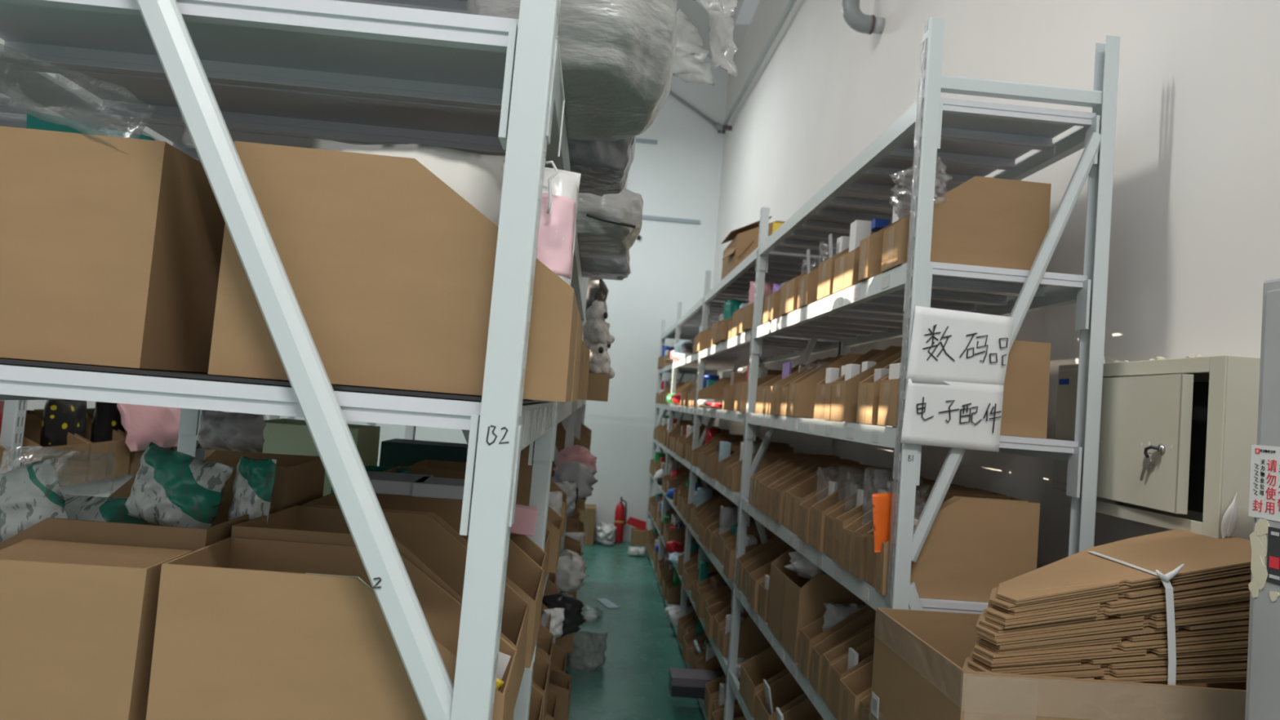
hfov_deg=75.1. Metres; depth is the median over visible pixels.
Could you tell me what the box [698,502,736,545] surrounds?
cardboard box
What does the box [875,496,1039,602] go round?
cardboard box
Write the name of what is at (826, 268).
cardboard box
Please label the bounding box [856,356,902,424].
cardboard box
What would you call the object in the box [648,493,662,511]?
cardboard box
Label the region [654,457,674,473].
cardboard box
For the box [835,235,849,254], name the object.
carton
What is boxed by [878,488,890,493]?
pouch
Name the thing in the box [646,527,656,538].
cardboard box
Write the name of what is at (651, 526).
pouch
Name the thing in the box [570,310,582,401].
cardboard box
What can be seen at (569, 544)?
cardboard box
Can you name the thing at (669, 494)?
pouch
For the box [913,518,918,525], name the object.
pouch
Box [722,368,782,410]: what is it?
cardboard box
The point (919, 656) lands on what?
carton
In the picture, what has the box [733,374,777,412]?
cardboard box
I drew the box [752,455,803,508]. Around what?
cardboard box
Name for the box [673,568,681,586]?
pouch
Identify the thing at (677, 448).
cardboard box
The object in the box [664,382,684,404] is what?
cardboard box
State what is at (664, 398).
cardboard box
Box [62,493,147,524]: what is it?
pouch
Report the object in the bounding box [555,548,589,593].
pouch
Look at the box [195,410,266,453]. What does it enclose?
pouch
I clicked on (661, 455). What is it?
pouch
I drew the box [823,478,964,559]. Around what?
cardboard box
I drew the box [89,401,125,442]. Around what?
pouch
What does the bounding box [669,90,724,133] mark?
conduit
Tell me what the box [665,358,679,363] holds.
pouch
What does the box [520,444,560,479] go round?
cardboard box
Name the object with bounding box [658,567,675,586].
cardboard box
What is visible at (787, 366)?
folder
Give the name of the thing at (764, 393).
cardboard box
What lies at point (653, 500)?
cardboard box
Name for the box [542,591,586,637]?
pouch
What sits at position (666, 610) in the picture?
pouch
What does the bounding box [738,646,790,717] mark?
cardboard box
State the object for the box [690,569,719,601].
cardboard box
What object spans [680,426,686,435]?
carton
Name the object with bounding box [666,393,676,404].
pouch
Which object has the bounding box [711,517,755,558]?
cardboard box
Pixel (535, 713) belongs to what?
cardboard box
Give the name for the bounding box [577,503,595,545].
carton
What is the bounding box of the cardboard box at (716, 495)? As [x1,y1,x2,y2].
[689,493,724,526]
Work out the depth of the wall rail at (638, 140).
10.56 m
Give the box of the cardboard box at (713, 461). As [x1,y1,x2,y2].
[707,440,743,478]
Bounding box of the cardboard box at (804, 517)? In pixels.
[797,469,923,543]
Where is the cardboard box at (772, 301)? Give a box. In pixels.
[762,288,782,323]
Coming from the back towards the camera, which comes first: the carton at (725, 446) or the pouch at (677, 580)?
the pouch at (677, 580)
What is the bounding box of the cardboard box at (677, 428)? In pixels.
[666,424,684,448]
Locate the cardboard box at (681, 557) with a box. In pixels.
[676,549,698,575]
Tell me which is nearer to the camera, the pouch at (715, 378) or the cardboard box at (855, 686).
the cardboard box at (855, 686)
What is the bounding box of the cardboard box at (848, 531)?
[841,484,989,573]
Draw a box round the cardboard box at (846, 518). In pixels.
[832,487,893,566]
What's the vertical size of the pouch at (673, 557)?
0.050 m
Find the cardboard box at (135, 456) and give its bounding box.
[33,408,170,474]
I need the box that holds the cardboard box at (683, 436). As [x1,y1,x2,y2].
[675,434,686,453]
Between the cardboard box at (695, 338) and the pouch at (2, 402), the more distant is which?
the cardboard box at (695, 338)
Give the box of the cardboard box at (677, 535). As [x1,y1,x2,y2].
[666,522,697,551]
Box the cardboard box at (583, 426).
[580,422,591,435]
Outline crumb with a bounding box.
[1154,356,1166,359]
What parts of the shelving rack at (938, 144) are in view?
post, post, post, post, post, post, post, post, post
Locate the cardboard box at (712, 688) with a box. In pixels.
[703,675,739,719]
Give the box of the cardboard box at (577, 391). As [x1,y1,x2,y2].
[576,325,582,399]
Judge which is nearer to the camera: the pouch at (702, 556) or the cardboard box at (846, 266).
the cardboard box at (846, 266)
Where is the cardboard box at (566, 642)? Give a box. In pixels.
[555,632,573,652]
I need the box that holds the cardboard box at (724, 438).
[701,435,762,453]
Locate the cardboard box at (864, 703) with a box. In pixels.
[858,693,871,719]
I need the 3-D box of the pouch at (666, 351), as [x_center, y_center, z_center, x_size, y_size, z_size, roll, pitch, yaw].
[0.357,-0.019,9.632,0.165,0.196,0.068,5,-3,-3]
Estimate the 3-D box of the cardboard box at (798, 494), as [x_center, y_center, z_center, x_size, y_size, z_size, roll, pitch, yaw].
[0.751,0.514,3.063,0.389,0.248,0.240,5,-3,-3]
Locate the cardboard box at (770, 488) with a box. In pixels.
[765,460,866,518]
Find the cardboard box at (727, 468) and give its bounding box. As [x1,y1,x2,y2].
[724,461,738,488]
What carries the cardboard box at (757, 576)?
on the shelving rack at (938, 144)
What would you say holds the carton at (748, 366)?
in the cardboard box at (734, 397)
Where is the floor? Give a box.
[564,541,705,719]
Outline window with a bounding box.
[735,0,759,24]
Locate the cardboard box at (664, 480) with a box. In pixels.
[662,476,671,492]
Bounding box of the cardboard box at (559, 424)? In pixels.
[557,418,589,435]
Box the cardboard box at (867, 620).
[808,608,876,693]
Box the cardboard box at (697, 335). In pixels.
[695,333,699,352]
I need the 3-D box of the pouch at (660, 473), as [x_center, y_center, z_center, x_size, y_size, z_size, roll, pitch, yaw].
[0.226,1.203,8.620,0.172,0.142,0.261,5,-3,-3]
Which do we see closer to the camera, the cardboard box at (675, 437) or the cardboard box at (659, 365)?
the cardboard box at (675, 437)
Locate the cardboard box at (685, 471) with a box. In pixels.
[666,468,689,493]
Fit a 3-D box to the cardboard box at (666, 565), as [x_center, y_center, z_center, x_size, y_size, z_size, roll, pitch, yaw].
[0.368,1.980,7.809,0.388,0.215,0.172,5,-3,-3]
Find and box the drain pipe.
[841,0,884,34]
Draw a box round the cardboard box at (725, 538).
[717,522,776,564]
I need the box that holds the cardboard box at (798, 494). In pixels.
[782,463,893,534]
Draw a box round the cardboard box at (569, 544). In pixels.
[564,537,581,556]
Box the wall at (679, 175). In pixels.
[223,31,728,541]
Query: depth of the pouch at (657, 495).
9.50 m
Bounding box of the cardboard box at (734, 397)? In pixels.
[733,374,778,410]
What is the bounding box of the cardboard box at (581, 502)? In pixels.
[577,499,585,510]
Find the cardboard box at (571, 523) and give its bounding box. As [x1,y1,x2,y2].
[565,517,577,530]
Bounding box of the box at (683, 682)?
[668,667,725,698]
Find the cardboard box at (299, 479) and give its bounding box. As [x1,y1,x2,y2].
[108,449,324,512]
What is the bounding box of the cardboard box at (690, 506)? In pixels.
[685,502,696,523]
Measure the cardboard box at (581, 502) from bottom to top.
0.200 m
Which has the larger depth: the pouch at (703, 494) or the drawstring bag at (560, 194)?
the pouch at (703, 494)
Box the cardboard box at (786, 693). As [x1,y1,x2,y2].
[754,672,808,719]
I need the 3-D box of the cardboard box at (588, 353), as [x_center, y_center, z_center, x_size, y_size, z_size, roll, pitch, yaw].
[-0.320,-0.038,2.175,0.383,0.252,0.230,5,-3,-3]
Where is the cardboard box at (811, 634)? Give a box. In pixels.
[796,596,871,679]
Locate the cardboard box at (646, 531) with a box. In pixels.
[644,528,652,542]
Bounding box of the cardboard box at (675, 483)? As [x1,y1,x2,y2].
[667,473,698,489]
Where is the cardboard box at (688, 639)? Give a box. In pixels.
[681,627,708,663]
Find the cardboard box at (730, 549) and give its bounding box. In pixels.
[723,535,774,580]
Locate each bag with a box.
[0,457,68,542]
[124,441,234,528]
[311,137,505,225]
[497,160,581,285]
[576,187,643,259]
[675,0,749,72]
[1221,492,1238,538]
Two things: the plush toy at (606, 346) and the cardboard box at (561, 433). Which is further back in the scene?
the cardboard box at (561, 433)
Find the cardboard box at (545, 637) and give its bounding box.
[536,623,553,675]
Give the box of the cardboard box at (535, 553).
[509,533,546,599]
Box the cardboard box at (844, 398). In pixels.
[830,349,902,422]
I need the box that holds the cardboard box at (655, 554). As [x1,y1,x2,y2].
[653,551,658,565]
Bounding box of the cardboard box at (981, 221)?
[880,176,1051,272]
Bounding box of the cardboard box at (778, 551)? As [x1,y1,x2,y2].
[742,542,794,599]
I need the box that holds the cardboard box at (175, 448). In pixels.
[87,408,177,451]
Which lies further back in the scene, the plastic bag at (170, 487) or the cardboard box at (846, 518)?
the cardboard box at (846, 518)
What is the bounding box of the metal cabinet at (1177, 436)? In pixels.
[1095,355,1260,540]
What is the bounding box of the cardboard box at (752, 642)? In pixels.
[719,609,771,657]
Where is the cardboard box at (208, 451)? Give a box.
[204,448,215,458]
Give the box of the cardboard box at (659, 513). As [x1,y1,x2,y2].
[656,510,666,528]
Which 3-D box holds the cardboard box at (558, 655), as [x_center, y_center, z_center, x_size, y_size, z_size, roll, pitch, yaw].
[-0.509,1.279,3.551,0.388,0.231,0.270,5,-3,-3]
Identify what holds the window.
in the wall at (1194, 243)
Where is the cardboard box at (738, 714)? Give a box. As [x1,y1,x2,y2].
[711,702,746,719]
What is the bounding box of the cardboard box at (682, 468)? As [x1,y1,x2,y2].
[661,466,688,489]
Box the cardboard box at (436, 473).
[382,466,551,584]
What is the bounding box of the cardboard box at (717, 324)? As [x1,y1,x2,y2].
[711,319,727,344]
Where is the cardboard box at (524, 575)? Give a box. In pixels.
[302,492,543,667]
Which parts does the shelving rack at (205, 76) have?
post, post, post, post, post, post, post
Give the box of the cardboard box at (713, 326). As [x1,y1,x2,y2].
[711,325,715,346]
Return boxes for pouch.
[0,400,4,436]
[40,400,88,447]
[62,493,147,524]
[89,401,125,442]
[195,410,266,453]
[228,455,276,528]
[495,677,504,690]
[540,608,564,637]
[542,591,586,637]
[548,491,562,516]
[551,460,598,499]
[552,444,597,471]
[553,480,577,516]
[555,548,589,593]
[564,532,584,555]
[575,484,578,505]
[585,278,608,318]
[586,302,607,322]
[593,521,616,543]
[601,541,613,546]
[626,546,645,556]
[630,545,646,551]
[647,518,655,530]
[653,468,665,480]
[655,493,662,500]
[656,475,663,485]
[659,453,666,457]
[660,381,669,389]
[661,502,672,513]
[662,346,674,356]
[662,417,667,426]
[662,546,667,557]
[664,349,669,355]
[664,553,669,562]
[664,605,679,613]
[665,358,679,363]
[665,488,675,499]
[665,539,683,553]
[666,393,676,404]
[666,608,686,625]
[667,551,682,564]
[668,460,679,475]
[670,350,683,360]
[671,393,680,404]
[671,470,682,479]
[671,514,679,523]
[672,418,682,429]
[672,422,679,430]
[673,340,688,359]
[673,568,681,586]
[681,340,693,355]
[685,425,693,438]
[685,478,700,488]
[689,541,700,553]
[693,490,697,505]
[695,487,713,506]
[695,622,705,638]
[697,399,722,407]
[697,546,712,568]
[702,374,719,388]
[704,402,722,408]
[705,427,720,444]
[710,576,728,591]
[718,504,737,537]
[724,299,746,319]
[724,614,745,635]
[730,524,751,535]
[739,441,759,461]
[748,280,775,304]
[772,284,781,293]
[784,551,826,578]
[822,603,868,631]
[827,480,837,496]
[849,483,860,495]
[856,488,866,506]
[871,492,893,552]
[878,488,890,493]
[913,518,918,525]
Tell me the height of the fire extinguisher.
0.558 m
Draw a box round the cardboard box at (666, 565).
[657,560,673,582]
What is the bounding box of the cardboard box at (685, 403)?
[683,383,697,406]
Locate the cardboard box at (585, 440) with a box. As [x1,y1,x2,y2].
[556,425,591,451]
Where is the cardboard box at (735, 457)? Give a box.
[719,444,793,484]
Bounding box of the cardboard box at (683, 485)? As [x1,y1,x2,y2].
[672,475,702,506]
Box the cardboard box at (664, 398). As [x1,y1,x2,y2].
[662,393,666,404]
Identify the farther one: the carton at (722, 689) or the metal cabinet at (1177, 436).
the carton at (722, 689)
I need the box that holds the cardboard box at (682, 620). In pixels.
[676,609,696,643]
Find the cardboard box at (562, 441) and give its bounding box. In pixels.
[555,437,588,449]
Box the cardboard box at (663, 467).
[656,458,685,481]
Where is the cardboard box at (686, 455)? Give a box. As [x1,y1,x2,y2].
[684,437,706,461]
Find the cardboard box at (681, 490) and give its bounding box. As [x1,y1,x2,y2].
[678,482,708,493]
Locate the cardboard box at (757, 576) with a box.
[746,549,796,610]
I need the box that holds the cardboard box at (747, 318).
[742,294,768,331]
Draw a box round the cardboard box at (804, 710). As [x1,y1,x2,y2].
[773,697,823,719]
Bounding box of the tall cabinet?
[1244,277,1279,719]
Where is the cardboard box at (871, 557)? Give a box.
[864,492,1025,587]
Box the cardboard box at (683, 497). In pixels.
[680,484,710,515]
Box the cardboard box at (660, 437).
[658,427,666,443]
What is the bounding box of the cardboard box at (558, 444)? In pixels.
[555,438,564,449]
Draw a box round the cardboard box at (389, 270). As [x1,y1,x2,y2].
[208,141,577,402]
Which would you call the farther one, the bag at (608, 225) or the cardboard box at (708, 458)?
the cardboard box at (708, 458)
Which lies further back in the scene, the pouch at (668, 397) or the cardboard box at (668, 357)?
the cardboard box at (668, 357)
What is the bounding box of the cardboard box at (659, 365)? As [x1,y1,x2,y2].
[657,355,664,368]
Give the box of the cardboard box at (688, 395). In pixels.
[687,378,719,406]
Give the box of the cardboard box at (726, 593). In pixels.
[703,586,732,622]
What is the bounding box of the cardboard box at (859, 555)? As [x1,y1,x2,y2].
[851,486,1005,580]
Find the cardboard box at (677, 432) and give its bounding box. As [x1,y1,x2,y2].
[669,423,706,451]
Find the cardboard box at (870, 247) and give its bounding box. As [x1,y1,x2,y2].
[857,213,910,281]
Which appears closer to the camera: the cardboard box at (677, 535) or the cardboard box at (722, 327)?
the cardboard box at (722, 327)
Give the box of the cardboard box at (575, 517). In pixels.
[567,511,578,528]
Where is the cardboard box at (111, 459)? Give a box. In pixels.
[26,409,130,481]
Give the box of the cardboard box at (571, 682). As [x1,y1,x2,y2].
[567,682,571,719]
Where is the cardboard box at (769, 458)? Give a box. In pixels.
[728,450,790,491]
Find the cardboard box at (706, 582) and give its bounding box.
[694,573,723,605]
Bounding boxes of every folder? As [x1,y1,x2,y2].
[26,109,155,140]
[782,361,791,378]
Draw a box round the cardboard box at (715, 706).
[712,698,738,711]
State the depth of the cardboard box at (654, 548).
8.80 m
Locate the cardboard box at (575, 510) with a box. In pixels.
[573,508,580,531]
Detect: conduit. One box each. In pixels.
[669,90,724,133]
[722,0,795,130]
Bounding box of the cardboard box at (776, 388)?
[770,358,825,415]
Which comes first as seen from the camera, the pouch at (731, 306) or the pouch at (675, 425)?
the pouch at (731, 306)
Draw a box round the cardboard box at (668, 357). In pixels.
[662,353,671,367]
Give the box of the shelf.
[0,357,482,400]
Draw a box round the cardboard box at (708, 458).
[705,440,737,475]
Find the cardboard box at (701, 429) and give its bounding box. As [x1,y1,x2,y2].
[678,426,728,457]
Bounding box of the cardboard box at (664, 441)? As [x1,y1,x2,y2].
[662,422,704,446]
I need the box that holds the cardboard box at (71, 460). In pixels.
[19,414,89,486]
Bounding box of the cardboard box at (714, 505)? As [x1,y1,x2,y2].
[693,496,733,534]
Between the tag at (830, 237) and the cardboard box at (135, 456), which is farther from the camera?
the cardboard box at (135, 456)
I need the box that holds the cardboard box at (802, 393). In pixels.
[786,353,863,417]
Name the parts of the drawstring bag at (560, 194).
pink panel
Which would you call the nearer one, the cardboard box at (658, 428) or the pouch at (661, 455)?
the cardboard box at (658, 428)
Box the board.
[625,516,646,530]
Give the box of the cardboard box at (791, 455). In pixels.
[748,452,839,505]
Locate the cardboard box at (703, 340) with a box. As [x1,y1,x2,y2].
[697,328,711,351]
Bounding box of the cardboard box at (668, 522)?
[662,520,671,533]
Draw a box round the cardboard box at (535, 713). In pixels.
[528,684,543,719]
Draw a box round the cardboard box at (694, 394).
[692,391,696,407]
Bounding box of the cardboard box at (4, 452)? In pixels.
[0,444,9,473]
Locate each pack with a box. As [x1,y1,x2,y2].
[825,367,839,382]
[840,365,845,376]
[844,364,860,380]
[861,361,876,372]
[873,368,888,382]
[888,363,902,379]
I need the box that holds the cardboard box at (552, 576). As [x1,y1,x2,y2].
[547,573,555,584]
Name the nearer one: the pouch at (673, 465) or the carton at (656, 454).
the pouch at (673, 465)
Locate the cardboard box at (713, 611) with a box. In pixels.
[704,597,731,638]
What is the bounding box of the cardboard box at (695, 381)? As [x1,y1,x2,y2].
[680,378,697,405]
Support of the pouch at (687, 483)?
in the cardboard box at (681, 490)
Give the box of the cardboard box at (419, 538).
[231,505,528,711]
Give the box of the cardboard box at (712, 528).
[705,515,752,551]
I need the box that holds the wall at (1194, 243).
[702,0,1279,568]
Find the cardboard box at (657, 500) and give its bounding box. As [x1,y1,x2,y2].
[650,499,660,514]
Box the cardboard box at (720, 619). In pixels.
[712,604,745,648]
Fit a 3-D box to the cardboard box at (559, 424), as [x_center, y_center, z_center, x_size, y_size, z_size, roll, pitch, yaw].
[-0.603,0.592,6.741,0.387,0.238,0.238,5,-3,-3]
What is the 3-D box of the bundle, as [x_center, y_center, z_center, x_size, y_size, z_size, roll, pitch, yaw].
[0.883,0.477,1.603,0.616,0.306,0.332,5,-3,-3]
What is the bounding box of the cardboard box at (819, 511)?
[808,474,935,552]
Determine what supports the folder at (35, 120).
in the cardboard box at (111, 246)
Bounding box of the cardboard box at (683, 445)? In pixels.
[680,434,702,458]
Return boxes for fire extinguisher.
[613,496,626,543]
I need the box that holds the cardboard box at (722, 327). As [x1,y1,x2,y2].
[716,315,733,342]
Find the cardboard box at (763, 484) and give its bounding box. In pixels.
[757,456,859,514]
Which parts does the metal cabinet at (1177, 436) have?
door, inside panel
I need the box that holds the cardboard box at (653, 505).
[650,502,657,517]
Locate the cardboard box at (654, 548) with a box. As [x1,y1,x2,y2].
[652,546,655,561]
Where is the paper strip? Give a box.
[595,598,619,608]
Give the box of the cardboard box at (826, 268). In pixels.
[817,248,848,299]
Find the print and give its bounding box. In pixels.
[772,222,782,233]
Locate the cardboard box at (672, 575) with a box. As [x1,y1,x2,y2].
[661,573,673,592]
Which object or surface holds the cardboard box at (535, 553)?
on the shelving rack at (205, 76)
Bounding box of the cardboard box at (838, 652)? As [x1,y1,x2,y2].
[819,625,875,706]
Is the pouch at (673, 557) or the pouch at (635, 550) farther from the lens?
the pouch at (635, 550)
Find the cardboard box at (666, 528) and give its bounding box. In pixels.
[663,518,683,544]
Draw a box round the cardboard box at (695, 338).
[692,336,696,354]
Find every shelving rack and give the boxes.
[0,0,591,719]
[644,17,1120,719]
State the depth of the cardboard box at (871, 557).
2.20 m
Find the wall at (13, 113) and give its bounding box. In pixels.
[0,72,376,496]
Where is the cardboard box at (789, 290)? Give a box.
[779,266,818,315]
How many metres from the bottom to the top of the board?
0.180 m
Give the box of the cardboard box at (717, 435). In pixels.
[697,432,759,468]
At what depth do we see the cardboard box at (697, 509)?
5.72 m
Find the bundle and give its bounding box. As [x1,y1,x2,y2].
[962,528,1251,684]
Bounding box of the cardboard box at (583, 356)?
[577,340,586,399]
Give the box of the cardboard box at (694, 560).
[681,554,697,582]
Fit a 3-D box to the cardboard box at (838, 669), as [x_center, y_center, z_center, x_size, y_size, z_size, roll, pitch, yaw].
[0.747,0.896,2.387,0.386,0.250,0.092,5,-3,-3]
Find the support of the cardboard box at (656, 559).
on the shelving rack at (938, 144)
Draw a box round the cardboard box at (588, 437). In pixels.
[580,432,591,452]
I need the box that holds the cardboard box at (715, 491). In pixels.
[681,484,722,519]
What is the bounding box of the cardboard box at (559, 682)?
[548,668,571,719]
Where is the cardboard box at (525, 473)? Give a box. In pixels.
[518,453,567,537]
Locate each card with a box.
[496,651,511,679]
[763,679,773,715]
[764,574,769,590]
[775,706,783,719]
[847,647,858,670]
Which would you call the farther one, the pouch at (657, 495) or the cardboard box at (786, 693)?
the pouch at (657, 495)
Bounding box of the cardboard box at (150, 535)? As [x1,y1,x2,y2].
[0,502,273,551]
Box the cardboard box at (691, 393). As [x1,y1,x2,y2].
[688,390,696,406]
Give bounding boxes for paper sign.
[900,378,1004,452]
[906,306,1013,385]
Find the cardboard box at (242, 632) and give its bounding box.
[146,537,517,719]
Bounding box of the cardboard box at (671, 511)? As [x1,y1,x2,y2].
[657,507,677,530]
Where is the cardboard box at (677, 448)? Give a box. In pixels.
[676,440,681,455]
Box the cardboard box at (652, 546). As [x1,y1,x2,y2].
[650,544,655,559]
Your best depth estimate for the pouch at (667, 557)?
7.99 m
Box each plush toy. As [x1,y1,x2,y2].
[582,302,613,345]
[586,342,609,374]
[586,342,615,378]
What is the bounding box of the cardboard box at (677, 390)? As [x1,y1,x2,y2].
[666,381,693,404]
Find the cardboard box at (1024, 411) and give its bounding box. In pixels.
[877,340,1050,438]
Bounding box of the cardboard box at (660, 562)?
[656,557,669,577]
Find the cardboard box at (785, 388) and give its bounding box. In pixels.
[779,356,833,416]
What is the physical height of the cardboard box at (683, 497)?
0.237 m
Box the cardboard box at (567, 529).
[564,526,581,545]
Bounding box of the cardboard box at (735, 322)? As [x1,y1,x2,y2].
[731,306,744,337]
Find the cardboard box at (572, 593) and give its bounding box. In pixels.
[560,591,576,598]
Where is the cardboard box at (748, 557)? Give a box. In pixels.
[735,535,784,590]
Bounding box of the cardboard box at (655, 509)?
[653,507,657,521]
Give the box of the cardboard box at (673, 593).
[666,582,692,605]
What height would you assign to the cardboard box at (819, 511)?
0.245 m
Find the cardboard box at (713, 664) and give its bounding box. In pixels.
[694,655,723,671]
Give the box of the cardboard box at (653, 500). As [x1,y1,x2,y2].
[648,498,656,513]
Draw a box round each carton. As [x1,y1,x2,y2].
[330,465,410,493]
[366,471,433,495]
[378,438,468,467]
[411,476,465,499]
[510,504,537,536]
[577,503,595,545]
[582,373,609,401]
[631,527,644,546]
[653,451,659,462]
[654,545,658,552]
[657,502,662,511]
[659,457,665,463]
[662,515,669,523]
[669,564,675,569]
[673,518,680,525]
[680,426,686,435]
[694,483,698,490]
[697,560,708,582]
[705,643,715,661]
[706,379,715,387]
[718,440,731,462]
[718,683,725,706]
[719,314,724,320]
[720,215,785,280]
[729,372,742,386]
[739,302,748,308]
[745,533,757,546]
[746,364,759,381]
[757,366,768,378]
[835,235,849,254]
[848,219,871,252]
[869,608,1246,719]
[871,218,889,231]
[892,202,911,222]
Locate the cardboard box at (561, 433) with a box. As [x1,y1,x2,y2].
[555,427,589,450]
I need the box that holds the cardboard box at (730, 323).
[727,319,733,339]
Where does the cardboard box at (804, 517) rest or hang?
on the shelving rack at (938, 144)
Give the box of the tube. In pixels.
[693,640,701,653]
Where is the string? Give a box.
[556,35,564,156]
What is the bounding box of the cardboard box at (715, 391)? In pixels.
[697,377,730,408]
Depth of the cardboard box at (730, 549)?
4.11 m
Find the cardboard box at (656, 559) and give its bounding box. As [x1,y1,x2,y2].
[653,556,665,573]
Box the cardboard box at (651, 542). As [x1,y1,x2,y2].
[648,537,657,555]
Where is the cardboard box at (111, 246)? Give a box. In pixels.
[0,125,225,373]
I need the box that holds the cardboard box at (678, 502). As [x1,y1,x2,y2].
[676,484,702,511]
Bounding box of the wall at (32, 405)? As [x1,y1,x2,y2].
[0,38,173,497]
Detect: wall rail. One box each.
[635,137,657,144]
[642,214,700,224]
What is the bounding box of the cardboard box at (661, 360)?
[659,355,666,368]
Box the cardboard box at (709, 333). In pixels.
[707,330,711,347]
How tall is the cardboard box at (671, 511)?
0.242 m
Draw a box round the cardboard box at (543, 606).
[540,603,551,631]
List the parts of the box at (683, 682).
lid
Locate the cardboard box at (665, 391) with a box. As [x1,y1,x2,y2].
[660,386,671,404]
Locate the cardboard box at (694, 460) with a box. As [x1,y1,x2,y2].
[690,444,705,466]
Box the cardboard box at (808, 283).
[796,266,819,308]
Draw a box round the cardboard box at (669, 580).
[662,576,673,599]
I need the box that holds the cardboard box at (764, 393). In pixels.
[755,364,806,414]
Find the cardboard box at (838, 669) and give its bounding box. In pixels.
[827,637,875,719]
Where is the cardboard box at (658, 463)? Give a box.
[652,461,660,476]
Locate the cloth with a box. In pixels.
[116,403,181,451]
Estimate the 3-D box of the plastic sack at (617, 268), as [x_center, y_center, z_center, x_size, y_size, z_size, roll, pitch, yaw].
[-0.134,-0.342,2.761,0.219,0.127,0.210,5,-3,-3]
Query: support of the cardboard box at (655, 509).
on the shelving rack at (938, 144)
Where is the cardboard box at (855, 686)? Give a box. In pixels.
[836,660,873,719]
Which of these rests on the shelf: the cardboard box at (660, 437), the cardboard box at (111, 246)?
the cardboard box at (111, 246)
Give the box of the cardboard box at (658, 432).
[657,426,666,441]
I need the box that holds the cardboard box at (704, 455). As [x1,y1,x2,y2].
[700,440,732,473]
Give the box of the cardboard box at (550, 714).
[544,688,557,719]
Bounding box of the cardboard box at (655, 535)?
[645,532,659,551]
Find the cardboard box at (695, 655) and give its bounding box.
[688,640,710,669]
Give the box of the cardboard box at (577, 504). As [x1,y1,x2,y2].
[574,499,579,510]
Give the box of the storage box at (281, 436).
[257,417,380,496]
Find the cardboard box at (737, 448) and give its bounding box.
[715,440,789,481]
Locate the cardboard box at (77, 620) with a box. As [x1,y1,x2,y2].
[0,538,194,719]
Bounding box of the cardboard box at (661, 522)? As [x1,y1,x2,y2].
[659,517,671,535]
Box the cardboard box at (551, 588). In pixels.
[543,578,559,595]
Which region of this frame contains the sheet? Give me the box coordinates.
[305,573,372,589]
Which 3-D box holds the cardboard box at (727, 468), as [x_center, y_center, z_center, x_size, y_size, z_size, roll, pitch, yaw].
[0.663,0.606,4.495,0.385,0.192,0.122,5,-3,-3]
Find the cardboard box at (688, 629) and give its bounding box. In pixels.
[685,625,696,634]
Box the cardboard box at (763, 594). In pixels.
[757,577,770,621]
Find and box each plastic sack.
[467,0,676,141]
[567,135,635,196]
[579,250,631,280]
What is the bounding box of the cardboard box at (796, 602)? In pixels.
[767,550,857,662]
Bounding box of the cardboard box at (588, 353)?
[582,346,590,399]
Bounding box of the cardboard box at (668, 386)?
[656,385,671,403]
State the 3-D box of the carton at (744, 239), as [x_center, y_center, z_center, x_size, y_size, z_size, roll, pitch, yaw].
[0.685,-0.679,5.153,0.344,0.332,0.575,5,-3,-3]
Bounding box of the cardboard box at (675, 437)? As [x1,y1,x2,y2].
[671,425,719,452]
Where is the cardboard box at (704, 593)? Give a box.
[695,584,727,618]
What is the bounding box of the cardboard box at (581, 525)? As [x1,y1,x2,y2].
[578,520,584,532]
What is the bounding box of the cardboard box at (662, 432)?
[660,428,666,443]
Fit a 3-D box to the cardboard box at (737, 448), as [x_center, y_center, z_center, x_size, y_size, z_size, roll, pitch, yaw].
[0.654,0.594,4.851,0.386,0.249,0.156,5,-3,-3]
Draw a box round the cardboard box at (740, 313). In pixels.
[737,311,746,333]
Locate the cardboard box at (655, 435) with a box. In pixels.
[653,423,662,439]
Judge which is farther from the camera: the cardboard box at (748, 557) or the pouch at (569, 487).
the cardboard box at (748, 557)
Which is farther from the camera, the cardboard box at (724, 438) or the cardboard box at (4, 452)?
the cardboard box at (724, 438)
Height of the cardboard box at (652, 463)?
0.229 m
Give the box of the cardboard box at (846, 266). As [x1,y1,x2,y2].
[832,222,892,293]
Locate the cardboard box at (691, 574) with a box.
[683,563,716,590]
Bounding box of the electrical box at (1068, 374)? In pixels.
[1052,364,1078,490]
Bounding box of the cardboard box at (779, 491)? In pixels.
[771,461,875,524]
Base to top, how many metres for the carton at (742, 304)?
0.204 m
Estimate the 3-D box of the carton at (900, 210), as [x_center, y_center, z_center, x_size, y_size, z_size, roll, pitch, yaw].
[0.756,-0.352,2.417,0.040,0.200,0.050,5,-3,-3]
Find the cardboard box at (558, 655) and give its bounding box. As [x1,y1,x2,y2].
[551,643,566,673]
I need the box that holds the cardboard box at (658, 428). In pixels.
[656,419,692,439]
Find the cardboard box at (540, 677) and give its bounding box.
[532,650,550,719]
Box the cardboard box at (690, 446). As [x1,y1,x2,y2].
[688,440,705,462]
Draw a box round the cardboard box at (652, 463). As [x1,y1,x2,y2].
[649,455,673,474]
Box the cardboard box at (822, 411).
[813,346,902,420]
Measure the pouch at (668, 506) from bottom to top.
0.247 m
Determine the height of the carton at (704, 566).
0.237 m
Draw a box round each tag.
[806,248,810,274]
[828,233,832,257]
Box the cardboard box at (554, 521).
[408,459,563,573]
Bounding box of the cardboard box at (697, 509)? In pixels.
[691,496,715,530]
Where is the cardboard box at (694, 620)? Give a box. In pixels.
[680,613,700,647]
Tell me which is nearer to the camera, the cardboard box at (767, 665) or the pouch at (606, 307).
the cardboard box at (767, 665)

